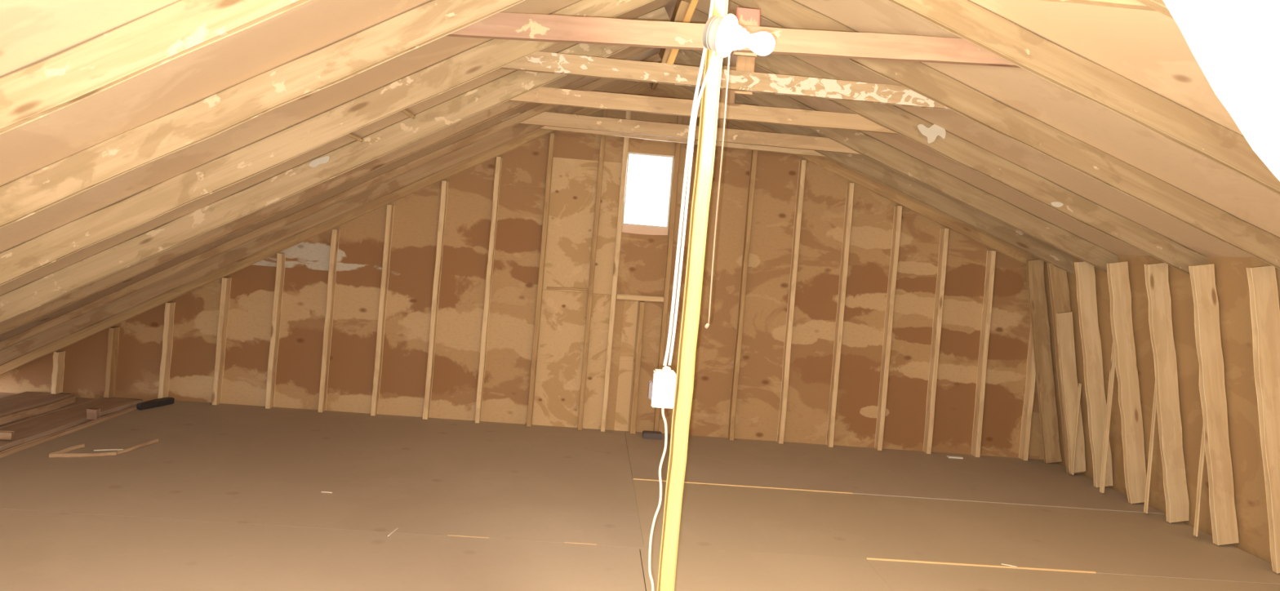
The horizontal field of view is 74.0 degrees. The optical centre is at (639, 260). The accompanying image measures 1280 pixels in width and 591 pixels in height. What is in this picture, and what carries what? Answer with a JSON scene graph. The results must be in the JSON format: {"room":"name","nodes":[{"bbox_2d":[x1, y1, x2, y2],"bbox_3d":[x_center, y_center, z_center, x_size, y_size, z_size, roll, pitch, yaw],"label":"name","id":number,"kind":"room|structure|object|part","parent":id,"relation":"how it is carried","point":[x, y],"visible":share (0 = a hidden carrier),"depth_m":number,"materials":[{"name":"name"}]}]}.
{"room":"attic","nodes":[
{"label":"attic","id":0,"kind":"room"},
{"bbox_2d":[0,0,676,341],"bbox_3d":[-2.381,-0.253,2.698,5.233,2.885,8.055,5,1,-3],"label":"ceiling","id":1,"kind":"structure","parent":0,"point":[32,32],"depth_m":3.11,"materials":[{"name":"brown wood"}]},
{"bbox_2d":[0,0,311,134],"bbox_3d":[-2.304,-0.191,2.333,5.070,2.862,0.045,5,1,-3],"label":"rafter","id":2,"kind":"object","parent":1,"relation":"attached to","point":[37,91],"visible":1,"depth_m":2.36,"materials":[{"name":"brown wood"}]},
{"bbox_2d":[1038,0,1156,11],"bbox_3d":[0.537,-0.888,2.518,2.380,0.095,0.038,5,1,-3],"label":"board","id":3,"kind":"object","parent":2,"relation":"attached to","point":[1129,4],"visible":0.6,"depth_m":2.56,"materials":[{"name":"brown wood"}]},
{"bbox_2d":[0,0,525,228],"bbox_3d":[-2.348,-0.202,3.144,5.066,2.868,0.046,5,1,-3],"label":"rafter","id":4,"kind":"object","parent":1,"relation":"attached to","point":[40,189],"visible":1,"depth_m":3.17,"materials":[{"name":"brown wood"}]},
{"bbox_2d":[0,80,644,366],"bbox_3d":[-2.515,-0.250,6.188,5.067,2.868,0.043,5,1,-3],"label":"rafter","id":5,"kind":"object","parent":1,"relation":"attached to","point":[196,272],"visible":0.53,"depth_m":6.17,"materials":[{"name":"brown wood"}]},
{"bbox_2d":[539,125,826,157],"bbox_3d":[0.362,-0.915,6.374,2.488,0.106,0.038,5,1,-3],"label":"board","id":6,"kind":"object","parent":5,"relation":"attached to","point":[777,149],"visible":0.38,"depth_m":6.36,"materials":[{"name":"brown wood"}]},
{"bbox_2d":[0,82,650,375],"bbox_3d":[-2.539,-0.257,6.636,5.067,2.868,0.044,5,1,-3],"label":"rafter","id":7,"kind":"object","parent":1,"relation":"attached to","point":[469,163],"visible":0.51,"depth_m":6.62,"materials":[{"name":"brown wood"}]},
{"bbox_2d":[0,46,652,334],"bbox_3d":[-2.455,-0.232,5.090,5.070,2.862,0.045,5,1,-3],"label":"rafter","id":8,"kind":"object","parent":1,"relation":"attached to","point":[222,231],"visible":0.36,"depth_m":5.09,"materials":[{"name":"brown wood"}]},
{"bbox_2d":[0,0,654,285],"bbox_3d":[-2.393,-0.214,3.967,5.068,2.868,0.045,5,1,-3],"label":"rafter","id":9,"kind":"object","parent":1,"relation":"attached to","point":[236,166],"visible":0.92,"depth_m":3.99,"materials":[{"name":"brown wood"}]},
{"bbox_2d":[0,53,661,351],"bbox_3d":[-2.467,-0.204,5.631,5.032,2.791,0.045,5,1,-3],"label":"rafter","id":10,"kind":"object","parent":1,"relation":"attached to","point":[232,244],"visible":0.91,"depth_m":5.62,"materials":[{"name":"brown wood"}]},
{"bbox_2d":[0,6,671,322],"bbox_3d":[-2.437,-0.228,4.769,5.071,2.860,0.045,5,1,-3],"label":"rafter","id":11,"kind":"object","parent":1,"relation":"attached to","point":[35,294],"visible":0.89,"depth_m":4.78,"materials":[{"name":"brown wood"}]},
{"bbox_2d":[345,133,363,142],"bbox_3d":[-1.548,-0.669,4.410,0.024,0.025,0.745,5,1,-3],"label":"block","id":12,"kind":"object","parent":1,"relation":"attached to","point":[350,135],"visible":0.38,"depth_m":4.64,"materials":[{"name":"brown wood"}]},
{"bbox_2d":[400,108,415,119],"bbox_3d":[-1.257,-0.801,4.424,0.028,0.028,0.745,5,1,-3],"label":"block","id":13,"kind":"object","parent":1,"relation":"attached to","point":[405,111],"visible":0.38,"depth_m":4.65,"materials":[{"name":"brown wood"}]},
{"bbox_2d":[651,0,689,89],"bbox_3d":[0.331,-1.385,2.822,0.035,0.154,8.022,5,1,-3],"label":"board","id":14,"kind":"object","parent":1,"relation":"attached to","point":[662,51],"visible":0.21,"depth_m":5.14,"materials":[{"name":"brown wood"}]},
{"bbox_2d":[661,0,689,63],"bbox_3d":[0.175,-1.117,4.269,0.131,0.371,0.042,5,1,-3],"label":"strut","id":15,"kind":"object","parent":14,"relation":"attached to","point":[682,8],"visible":0.28,"depth_m":4.25,"materials":[{"name":"brown wood"}]},
{"bbox_2d":[666,0,698,64],"bbox_3d":[0.200,-1.098,4.191,0.157,0.420,0.033,5,1,-3],"label":"strut","id":16,"kind":"object","parent":14,"relation":"attached to","point":[692,6],"visible":0.46,"depth_m":4.18,"materials":[{"name":"brown wood"}]},
{"bbox_2d":[0,82,1044,459],"bbox_3d":[-0.688,0.002,6.817,8.705,3.156,0.023,5,1,-3],"label":"wall","id":17,"kind":"structure","parent":0,"point":[572,201],"depth_m":6.83,"materials":[{"name":"brown wood"}]},
{"bbox_2d":[546,286,587,291],"bbox_3d":[-0.583,0.230,6.806,0.330,0.022,0.018,3,1,-3],"label":"batten","id":18,"kind":"object","parent":17,"relation":"attached to","point":[548,287],"visible":1,"depth_m":6.80,"materials":[{"name":"brown wood"}]},
{"bbox_3d":[-0.529,0.803,6.828,0.590,1.085,0.003,5,1,-3],"label":"plywood panel","id":19,"kind":"part","parent":17,"relation":"part of","materials":[{"name":"brown wood"}]},
{"bbox_3d":[-0.443,-0.271,6.816,0.590,1.060,0.003,5,1,-3],"label":"plywood panel","id":20,"kind":"part","parent":17,"relation":"part of","materials":[{"name":"brown wood"}]},
{"bbox_3d":[-0.112,0.849,6.851,0.110,1.060,0.003,5,1,-3],"label":"plywood panel","id":21,"kind":"part","parent":17,"relation":"part of","materials":[{"name":"brown wood"}]},
{"bbox_2d":[616,293,663,302],"bbox_3d":[0.000,0.303,6.804,0.376,0.040,0.088,4,1,-3],"label":"header","id":22,"kind":"object","parent":17,"relation":"attached to","point":[619,296],"visible":0.97,"depth_m":6.76,"materials":[{"name":"brown wood"}]},
{"bbox_2d":[622,151,674,235],"bbox_3d":[0.062,-0.530,6.858,0.372,0.650,0.066,5,1,-3],"label":"window","id":23,"kind":"structure","parent":17,"relation":"in","point":[626,228],"depth_m":6.83,"materials":[{"name":"wood"}]},
{"bbox_3d":[-0.115,-0.577,6.854,0.011,0.586,0.054,5,1,-3],"label":"frame","id":24,"kind":"part","parent":23,"relation":"part of","materials":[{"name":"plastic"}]},
{"bbox_3d":[0.040,-0.238,6.836,0.370,0.066,0.015,5,1,-3],"label":"sill","id":25,"kind":"part","parent":23,"relation":"part of","materials":[{"name":"brown wood"}]},
{"bbox_3d":[0.041,-0.277,6.867,0.350,0.014,0.054,5,1,-3],"label":"frame","id":26,"kind":"part","parent":23,"relation":"part of","materials":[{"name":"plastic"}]},
{"bbox_3d":[0.087,-0.847,6.861,0.350,0.014,0.054,5,1,-3],"label":"frame","id":27,"kind":"part","parent":23,"relation":"part of","materials":[{"name":"plastic"}]},
{"bbox_3d":[0.244,-0.548,6.874,0.011,0.586,0.054,5,1,-3],"label":"frame","id":28,"kind":"part","parent":23,"relation":"part of","materials":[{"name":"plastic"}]},
{"bbox_2d":[0,391,1279,590],"bbox_3d":[-0.808,1.417,2.800,9.025,0.104,8.035,5,1,-3],"label":"floor","id":29,"kind":"structure","parent":0,"point":[228,497],"depth_m":4.62,"materials":[{"name":"brown wood"}]},
{"bbox_2d":[0,391,71,415],"bbox_3d":[-4.481,1.061,4.981,0.354,0.048,3.200,5,1,-3],"label":"board","id":30,"kind":"object","parent":29,"relation":"on","point":[24,400],"visible":0.71,"depth_m":6.28,"materials":[{"name":"brown wood"}]},
{"bbox_2d":[50,350,65,394],"bbox_3d":[-4.499,0.867,6.568,0.044,0.323,0.096,4,1,-3],"label":"stud","id":31,"kind":"object","parent":30,"relation":"on","point":[57,375],"visible":1,"depth_m":6.54,"materials":[{"name":"brown wood"}]},
{"bbox_2d":[0,395,75,425],"bbox_3d":[-4.196,1.073,4.906,0.059,0.064,3.020,5,1,-3],"label":"board","id":32,"kind":"object","parent":29,"relation":"on","point":[34,411],"visible":1,"depth_m":5.98,"materials":[{"name":"brown wood"}]},
{"bbox_2d":[0,406,137,457],"bbox_3d":[-3.631,1.121,4.527,0.044,0.039,3.600,5,1,-3],"label":"batten","id":33,"kind":"object","parent":29,"relation":"on","point":[18,448],"visible":0.92,"depth_m":5.37,"materials":[{"name":"brown wood"}]},
{"bbox_2d":[0,396,142,451],"bbox_3d":[-3.923,1.112,4.811,0.314,0.040,3.600,5,1,-3],"label":"board","id":34,"kind":"object","parent":29,"relation":"on","point":[30,429],"visible":0.9,"depth_m":5.77,"materials":[{"name":"brown wood"}]},
{"bbox_2d":[0,431,14,439],"bbox_3d":[-3.938,1.061,5.155,0.242,0.049,0.043,4,1,-10],"label":"block","id":35,"kind":"object","parent":34,"relation":"on","point":[4,435],"visible":1,"depth_m":5.16,"materials":[{"name":"brown wood"}]},
{"bbox_2d":[86,408,100,419],"bbox_3d":[-3.776,1.061,5.870,0.074,0.070,0.053,5,1,-3],"label":"block","id":36,"kind":"object","parent":34,"relation":"on","point":[91,413],"visible":1,"depth_m":5.85,"materials":[{"name":"brown wood"}]},
{"bbox_2d":[103,326,119,397],"bbox_3d":[-4.096,0.790,6.589,0.043,0.540,0.096,5,1,-3],"label":"stud","id":37,"kind":"object","parent":34,"relation":"on","point":[113,332],"visible":1,"depth_m":6.56,"materials":[{"name":"brown wood"}]},
{"bbox_2d":[48,439,159,457],"bbox_3d":[-3.212,1.138,5.124,0.592,0.029,0.270,4,1,-39],"label":"wood","id":38,"kind":"object","parent":29,"relation":"on","point":[57,454],"visible":1,"depth_m":5.01,"materials":[{"name":"brown wood"}]},
{"bbox_2d":[49,443,84,453],"bbox_3d":[-3.386,1.124,5.026,0.012,0.026,0.272,5,1,4],"label":"wood strip","id":39,"kind":"object","parent":38,"relation":"on","point":[77,446],"depth_m":5.05,"materials":[{"name":"brown wood"}]},
{"bbox_2d":[48,451,116,457],"bbox_3d":[-3.251,1.137,4.960,0.331,0.027,0.013,4,1,-28],"label":"wood strip","id":40,"kind":"object","parent":38,"relation":"on","point":[67,455],"depth_m":4.95,"materials":[{"name":"brown wood"}]},
{"bbox_2d":[116,439,159,454],"bbox_3d":[-3.083,1.146,5.228,0.014,0.027,0.365,5,1,7],"label":"wood strip","id":41,"kind":"object","parent":38,"relation":"on","point":[149,442],"depth_m":5.21,"materials":[{"name":"brown wood"}]},
{"bbox_2d":[93,448,123,450],"bbox_3d":[-3.210,1.146,5.131,0.152,0.007,0.007,4,1,-26],"label":"wood splinter","id":42,"kind":"object","parent":29,"relation":"on","point":[103,449],"visible":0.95,"depth_m":5.13,"materials":[{"name":"beige wood"}]},
{"bbox_2d":[136,397,174,409],"bbox_3d":[-3.655,1.077,6.401,0.088,0.043,0.336,5,1,13],"label":"scrap","id":43,"kind":"object","parent":29,"relation":"on","point":[157,402],"visible":1,"depth_m":6.37,"materials":[{"name":"rubber"}]},
{"bbox_2d":[157,302,175,398],"bbox_3d":[-3.683,0.710,6.610,0.043,0.764,0.096,5,1,-3],"label":"stud","id":44,"kind":"object","parent":29,"relation":"on","point":[167,335],"visible":0.94,"depth_m":6.58,"materials":[{"name":"brown wood"}]},
{"bbox_2d":[211,277,231,404],"bbox_3d":[-3.267,0.630,6.631,0.045,0.991,0.094,5,1,-3],"label":"stud","id":45,"kind":"object","parent":29,"relation":"on","point":[226,282],"visible":1,"depth_m":6.60,"materials":[{"name":"brown wood"}]},
{"bbox_2d":[265,253,285,408],"bbox_3d":[-2.854,0.552,6.654,0.044,1.213,0.094,5,1,-3],"label":"stud","id":46,"kind":"object","parent":29,"relation":"on","point":[281,257],"visible":1,"depth_m":6.62,"materials":[{"name":"brown wood"}]},
{"bbox_2d":[317,229,340,412],"bbox_3d":[-2.444,0.474,6.674,0.043,1.433,0.094,5,1,-3],"label":"stud","id":47,"kind":"object","parent":29,"relation":"on","point":[327,332],"visible":1,"depth_m":6.64,"materials":[{"name":"brown wood"}]},
{"bbox_2d":[370,204,394,415],"bbox_3d":[-2.030,0.394,6.696,0.044,1.658,0.095,5,1,-3],"label":"stud","id":48,"kind":"object","parent":29,"relation":"on","point":[390,209],"visible":1,"depth_m":6.66,"materials":[{"name":"brown wood"}]},
{"bbox_2d":[422,180,448,419],"bbox_3d":[-1.616,0.315,6.717,0.044,1.881,0.095,5,1,-3],"label":"stud","id":49,"kind":"object","parent":29,"relation":"on","point":[444,189],"visible":1,"depth_m":6.68,"materials":[{"name":"brown wood"}]},
{"bbox_2d":[475,156,502,422],"bbox_3d":[-1.203,0.236,6.738,0.045,2.105,0.094,5,1,-3],"label":"stud","id":50,"kind":"object","parent":29,"relation":"on","point":[499,160],"visible":1,"depth_m":6.70,"materials":[{"name":"brown wood"}]},
{"bbox_2d":[526,133,555,426],"bbox_3d":[-0.789,0.157,6.759,0.044,2.327,0.095,5,1,-3],"label":"stud","id":51,"kind":"object","parent":29,"relation":"on","point":[552,139],"visible":1,"depth_m":6.72,"materials":[{"name":"brown wood"}]},
{"bbox_2d":[577,109,607,430],"bbox_3d":[-0.379,0.079,6.781,0.044,2.548,0.096,5,1,-3],"label":"stud","id":52,"kind":"object","parent":29,"relation":"on","point":[599,179],"visible":0.96,"depth_m":6.74,"materials":[{"name":"brown wood"}]},
{"bbox_2d":[600,111,631,431],"bbox_3d":[-0.190,0.043,6.790,0.044,2.650,0.095,5,1,-3],"label":"stud","id":53,"kind":"object","parent":29,"relation":"on","point":[628,116],"visible":0.89,"depth_m":6.75,"materials":[{"name":"brown wood"}]},
{"bbox_2d":[629,301,645,433],"bbox_3d":[-0.021,0.858,6.812,0.048,1.053,0.094,4,1,-3],"label":"stud","id":54,"kind":"object","parent":29,"relation":"on","point":[642,304],"visible":1,"depth_m":6.77,"materials":[{"name":"brown wood"}]},
{"bbox_2d":[642,430,662,439],"bbox_3d":[0.096,1.376,6.687,0.150,0.044,0.100,5,1,-3],"label":"block","id":55,"kind":"object","parent":29,"relation":"on","point":[646,434],"visible":1,"depth_m":6.64,"materials":[{"name":"wood"}]},
{"bbox_2d":[653,115,683,431],"bbox_3d":[0.227,0.068,6.814,0.043,2.666,0.095,4,1,-3],"label":"stud","id":56,"kind":"object","parent":29,"relation":"on","point":[679,118],"visible":0.71,"depth_m":6.78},
{"bbox_2d":[657,0,728,590],"bbox_3d":[0.131,0.253,2.370,0.043,2.385,0.092,5,1,-3],"label":"post","id":57,"kind":"object","parent":29,"relation":"on","point":[682,408],"visible":0.94,"depth_m":2.33,"materials":[{"name":"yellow wood"}]},
{"bbox_2d":[647,366,675,408],"bbox_3d":[0.059,0.344,2.317,0.070,0.109,0.060,5,1,-3],"label":"switch box","id":58,"kind":"object","parent":57,"relation":"attached to","point":[661,390],"visible":1,"depth_m":2.29,"materials":[{"name":"grey plastic"}]},
{"bbox_2d":[647,380,653,399],"bbox_3d":[0.029,0.354,2.319,0.010,0.048,0.033,5,1,-3],"label":"toggle switch","id":59,"kind":"object","parent":58,"relation":"attached to","point":[650,395],"depth_m":2.31,"materials":[{"name":"plastic"}]},
{"bbox_2d":[648,408,667,590],"bbox_3d":[0.027,0.915,2.329,0.027,1.037,0.007,5,1,-3],"label":"power cable","id":60,"kind":"object","parent":58,"relation":"attached to","point":[662,409],"visible":0.94,"depth_m":2.32,"materials":[{"name":"white plastic"}]},
{"bbox_2d":[662,0,714,365],"bbox_3d":[0.145,-0.321,2.311,0.066,1.228,0.016,5,1,2],"label":"power cable","id":61,"kind":"object","parent":57,"relation":"attached to","point":[712,2],"visible":0.93,"depth_m":2.31,"materials":[{"name":"white plastic"}]},
{"bbox_2d":[667,50,715,365],"bbox_3d":[0.144,-0.139,2.325,0.064,0.863,0.020,5,1,24],"label":"power cable","id":62,"kind":"object","parent":57,"relation":"attached to","point":[713,52],"visible":1,"depth_m":2.34,"materials":[{"name":"white plastic"}]},
{"bbox_2d":[702,13,774,328],"bbox_3d":[0.226,-0.229,2.234,0.120,0.840,0.191,4,1,-43],"label":"lamp","id":63,"kind":"object","parent":57,"relation":"attached to","point":[722,35],"visible":1,"depth_m":2.22,"materials":[{"name":"grey plastic"}]},
{"bbox_3d":[0.212,-0.185,2.285,0.007,0.723,0.081,5,1,6],"label":"pull cord","id":64,"kind":"part","parent":63,"relation":"part of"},
{"bbox_3d":[0.309,-0.561,2.207,0.082,0.061,0.060,5,1,23],"label":"light bulb","id":65,"kind":"part","parent":63,"relation":"part of","materials":[{"name":"white glass"}]},
{"bbox_2d":[727,150,757,440],"bbox_3d":[0.830,0.232,6.849,0.044,2.436,0.095,5,1,-3],"label":"stud","id":66,"kind":"object","parent":29,"relation":"on","point":[750,197],"visible":0.94,"depth_m":6.81,"materials":[{"name":"brown wood"}]},
{"bbox_2d":[776,160,806,444],"bbox_3d":[1.225,0.338,6.872,0.044,2.288,0.096,5,1,-3],"label":"stud","id":67,"kind":"object","parent":29,"relation":"on","point":[802,163],"visible":1,"depth_m":6.84,"materials":[{"name":"brown wood"}]},
{"bbox_2d":[826,182,854,447],"bbox_3d":[1.624,0.445,6.895,0.046,2.138,0.094,5,1,-3],"label":"stud","id":68,"kind":"object","parent":29,"relation":"on","point":[850,187],"visible":1,"depth_m":6.86,"materials":[{"name":"brown wood"}]},
{"bbox_2d":[874,205,902,450],"bbox_3d":[2.022,0.552,6.918,0.044,1.987,0.094,5,1,-3],"label":"stud","id":69,"kind":"object","parent":29,"relation":"on","point":[896,230],"visible":1,"depth_m":6.88,"materials":[{"name":"brown wood"}]},
{"bbox_2d":[922,228,949,453],"bbox_3d":[2.417,0.659,6.942,0.043,1.837,0.094,4,1,-3],"label":"stud","id":70,"kind":"object","parent":29,"relation":"on","point":[944,237],"visible":1,"depth_m":6.91,"materials":[{"name":"brown wood"}]},
{"bbox_2d":[946,455,963,458],"bbox_3d":[2.533,1.585,6.833,0.120,0.012,0.040,5,1,-3],"label":"card","id":71,"kind":"object","parent":29,"relation":"on","point":[948,456],"visible":1,"depth_m":6.82,"materials":[{"name":"paper"}]},
{"bbox_2d":[971,250,995,457],"bbox_3d":[2.815,0.766,6.966,0.043,1.687,0.094,4,1,-3],"label":"stud","id":72,"kind":"object","parent":29,"relation":"on","point":[991,255],"visible":1,"depth_m":6.93,"materials":[{"name":"brown wood"}]},
{"bbox_2d":[1000,563,1017,567],"bbox_3d":[1.890,1.562,4.349,0.076,0.006,0.006,5,1,20],"label":"wood splinter","id":73,"kind":"object","parent":29,"relation":"on","point":[1001,563],"visible":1,"depth_m":4.35,"materials":[{"name":"beige wood"}]},
{"bbox_2d":[1018,325,1035,460],"bbox_3d":[3.220,0.893,6.990,0.044,1.498,0.093,5,1,-3],"label":"stud","id":74,"kind":"object","parent":29,"relation":"on","point":[1028,398],"visible":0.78,"depth_m":6.97,"materials":[{"name":"brown wood"}]},
{"bbox_2d":[1026,259,1062,463],"bbox_3d":[3.282,0.820,6.902,0.429,1.650,0.054,5,1,-3],"label":"board","id":75,"kind":"object","parent":29,"relation":"on","point":[1037,302],"visible":0.99,"depth_m":6.89,"materials":[{"name":"brown wood"}]},
{"bbox_2d":[1047,262,1084,474],"bbox_3d":[3.296,0.826,6.573,0.431,1.648,0.050,5,1,-3],"label":"board","id":76,"kind":"object","parent":29,"relation":"on","point":[1058,279],"visible":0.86,"depth_m":6.55,"materials":[{"name":"brown wood"}]},
{"bbox_2d":[1056,311,1085,472],"bbox_3d":[3.317,1.016,6.542,0.334,1.237,0.042,5,1,-3],"label":"board","id":77,"kind":"object","parent":76,"relation":"attached to","point":[1064,322],"visible":0.98,"depth_m":6.53,"materials":[{"name":"brown wood"}]},
{"bbox_2d":[1071,382,1081,475],"bbox_3d":[3.333,1.290,6.492,0.017,0.700,0.032,5,1,-3],"label":"stud","id":78,"kind":"object","parent":29,"relation":"on","point":[1076,425],"visible":1,"depth_m":6.49,"materials":[{"name":"brown wood"}]},
{"bbox_2d":[1074,261,1112,487],"bbox_3d":[3.313,0.832,6.204,0.419,1.650,0.049,5,1,-3],"label":"board","id":79,"kind":"object","parent":29,"relation":"on","point":[1085,272],"visible":0.91,"depth_m":6.19,"materials":[{"name":"brown wood"}]},
{"bbox_2d":[1099,339,1115,493],"bbox_3d":[3.304,1.102,5.996,0.026,1.080,0.033,5,1,-3],"label":"stud","id":80,"kind":"object","parent":29,"relation":"on","point":[1107,426],"visible":0.91,"depth_m":5.99,"materials":[{"name":"brown wood"}]},
{"bbox_2d":[1106,261,1149,503],"bbox_3d":[3.338,0.837,5.814,0.426,1.650,0.052,5,1,-3],"label":"board","id":81,"kind":"object","parent":29,"relation":"on","point":[1121,316],"visible":0.96,"depth_m":5.80,"materials":[{"name":"brown wood"}]},
{"bbox_2d":[1143,383,1156,513],"bbox_3d":[3.340,1.145,5.537,0.016,1.010,0.033,5,1,-3],"label":"stud","id":82,"kind":"object","parent":29,"relation":"on","point":[1154,405],"visible":0.74,"depth_m":5.54,"materials":[{"name":"brown wood"}]},
{"bbox_2d":[1144,262,1189,523],"bbox_3d":[3.357,0.844,5.414,0.421,1.651,0.047,5,1,-3],"label":"board","id":83,"kind":"object","parent":29,"relation":"on","point":[1169,419],"visible":0.99,"depth_m":5.40,"materials":[{"name":"brown wood"}]},
{"bbox_2d":[1193,424,1204,536],"bbox_3d":[3.375,1.193,5.101,0.015,0.930,0.032,5,1,-3],"label":"stud","id":84,"kind":"object","parent":29,"relation":"on","point":[1202,447],"visible":0.63,"depth_m":5.10,"materials":[{"name":"brown wood"}]},
{"bbox_2d":[1188,263,1239,545],"bbox_3d":[3.380,0.850,5.006,0.432,1.649,0.052,5,1,-3],"label":"board","id":85,"kind":"object","parent":29,"relation":"on","point":[1206,302],"visible":1,"depth_m":4.99,"materials":[{"name":"brown wood"}]},
{"bbox_2d":[1246,265,1279,573],"bbox_3d":[3.409,0.856,4.570,0.438,1.650,0.053,5,1,-3],"label":"board","id":86,"kind":"object","parent":29,"relation":"on","point":[1262,280],"visible":0.98,"depth_m":4.55,"materials":[{"name":"brown wood"}]},
{"bbox_2d":[688,0,1279,257],"bbox_3d":[2.137,-0.630,2.939,3.728,1.396,8.055,5,1,-3],"label":"ceiling","id":87,"kind":"structure","parent":0,"point":[1148,48],"depth_m":3.96,"materials":[{"name":"brown wood"}]},
{"bbox_2d":[656,83,1039,265],"bbox_3d":[1.792,-0.671,6.865,3.428,1.377,0.044,5,1,-3],"label":"rafter","id":88,"kind":"object","parent":87,"relation":"attached to","point":[828,164],"visible":0.44,"depth_m":6.87,"materials":[{"name":"brown wood"}]},
{"bbox_2d":[677,84,1074,274],"bbox_3d":[1.816,-0.664,6.417,3.428,1.379,0.045,5,1,-3],"label":"rafter","id":89,"kind":"object","parent":87,"relation":"attached to","point":[918,191],"visible":0.52,"depth_m":6.43,"materials":[{"name":"brown wood"}]},
{"bbox_2d":[673,48,1118,272],"bbox_3d":[1.846,-0.653,5.859,3.428,1.378,0.046,5,1,-3],"label":"rafter","id":90,"kind":"object","parent":87,"relation":"attached to","point":[883,153],"visible":0.74,"depth_m":5.86,"materials":[{"name":"brown wood"}]},
{"bbox_2d":[499,110,862,155],"bbox_3d":[0.387,-0.871,5.815,2.671,0.098,0.038,5,1,-3],"label":"board","id":91,"kind":"object","parent":90,"relation":"attached to","point":[546,118],"visible":0.91,"depth_m":5.79,"materials":[{"name":"brown wood"}]},
{"bbox_2d":[716,98,727,128],"bbox_3d":[0.556,-0.971,5.854,0.092,0.275,0.025,5,1,-3],"label":"hanger","id":92,"kind":"object","parent":91,"relation":"attached to","point":[720,122],"visible":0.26,"depth_m":5.85,"materials":[{"name":"brown wood"}]},
{"bbox_2d":[689,8,1207,274],"bbox_3d":[1.893,-0.640,4.999,3.427,1.382,0.046,5,1,-3],"label":"rafter","id":93,"kind":"object","parent":87,"relation":"attached to","point":[934,137],"visible":0.8,"depth_m":5.00,"materials":[{"name":"brown wood"}]},
{"bbox_2d":[507,86,898,134],"bbox_3d":[0.411,-0.875,4.955,2.595,0.100,0.038,5,1,-3],"label":"board","id":94,"kind":"object","parent":93,"relation":"attached to","point":[543,95],"visible":0.87,"depth_m":4.93,"materials":[{"name":"brown wood"}]},
{"bbox_2d":[719,65,736,103],"bbox_3d":[0.515,-0.982,4.990,0.093,0.310,0.024,5,1,-3],"label":"hanger","id":95,"kind":"object","parent":94,"relation":"attached to","point":[731,97],"visible":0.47,"depth_m":4.98,"materials":[{"name":"brown wood"}]},
{"bbox_2d":[728,0,1279,269],"bbox_3d":[1.937,-0.628,4.196,3.427,1.380,0.046,5,1,-3],"label":"rafter","id":96,"kind":"object","parent":87,"relation":"attached to","point":[919,77],"visible":0.86,"depth_m":4.19,"materials":[{"name":"brown wood"}]},
{"bbox_2d":[499,51,952,111],"bbox_3d":[0.463,-0.878,4.152,2.528,0.095,0.038,5,1,-3],"label":"board","id":97,"kind":"object","parent":96,"relation":"attached to","point":[537,62],"visible":0.87,"depth_m":4.13,"materials":[{"name":"brown wood"}]},
{"bbox_2d":[733,55,755,95],"bbox_3d":[0.522,-0.982,4.184,0.093,0.330,0.026,5,1,-3],"label":"hanger","id":98,"kind":"object","parent":97,"relation":"attached to","point":[746,64],"visible":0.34,"depth_m":4.18,"materials":[{"name":"brown wood"}]},
{"bbox_2d":[886,0,1279,195],"bbox_3d":[1.982,-0.616,3.373,3.428,1.376,0.044,5,1,-3],"label":"rafter","id":99,"kind":"object","parent":87,"relation":"attached to","point":[966,20],"visible":0.94,"depth_m":3.35,"materials":[{"name":"brown wood"}]},
{"bbox_2d":[446,12,1020,67],"bbox_3d":[0.413,-0.858,3.323,2.548,0.182,0.038,5,1,-3],"label":"board","id":100,"kind":"object","parent":99,"relation":"attached to","point":[500,25],"visible":0.79,"depth_m":3.30,"materials":[{"name":"beige wood"}]},
{"bbox_2d":[733,7,759,57],"bbox_3d":[0.422,-0.898,3.354,0.096,0.185,0.024,5,1,-3],"label":"hanger","id":101,"kind":"object","parent":100,"relation":"attached to","point":[745,16],"visible":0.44,"depth_m":3.35,"materials":[{"name":"brown wood"}]},
{"bbox_2d":[1136,0,1173,19],"bbox_3d":[2.025,-0.601,2.565,3.429,1.377,0.045,5,1,-3],"label":"rafter","id":102,"kind":"object","parent":87,"relation":"attached to","point":[1159,6],"visible":0.13,"depth_m":2.54,"materials":[{"name":"brown wood"}]},
{"bbox_3d":[2.070,-0.590,1.745,3.607,0.138,0.045,25,-1,-3],"label":"rafter","id":103,"kind":"object","parent":87,"relation":"attached to","visible":0},
{"bbox_2d":[1162,0,1279,181],"bbox_3d":[1.730,-0.303,1.679,1.820,0.705,0.059,5,1,-3],"label":"sheet","id":104,"kind":"object","parent":103,"relation":"hanging from","point":[1235,44],"visible":1,"depth_m":1.64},
{"bbox_2d":[1044,255,1279,564],"bbox_3d":[3.589,0.907,3.032,0.348,1.860,8.035,5,1,-3],"label":"wall","id":105,"kind":"structure","parent":0,"point":[1232,286],"depth_m":5.32,"materials":[{"name":"brown wood"}]}
]}

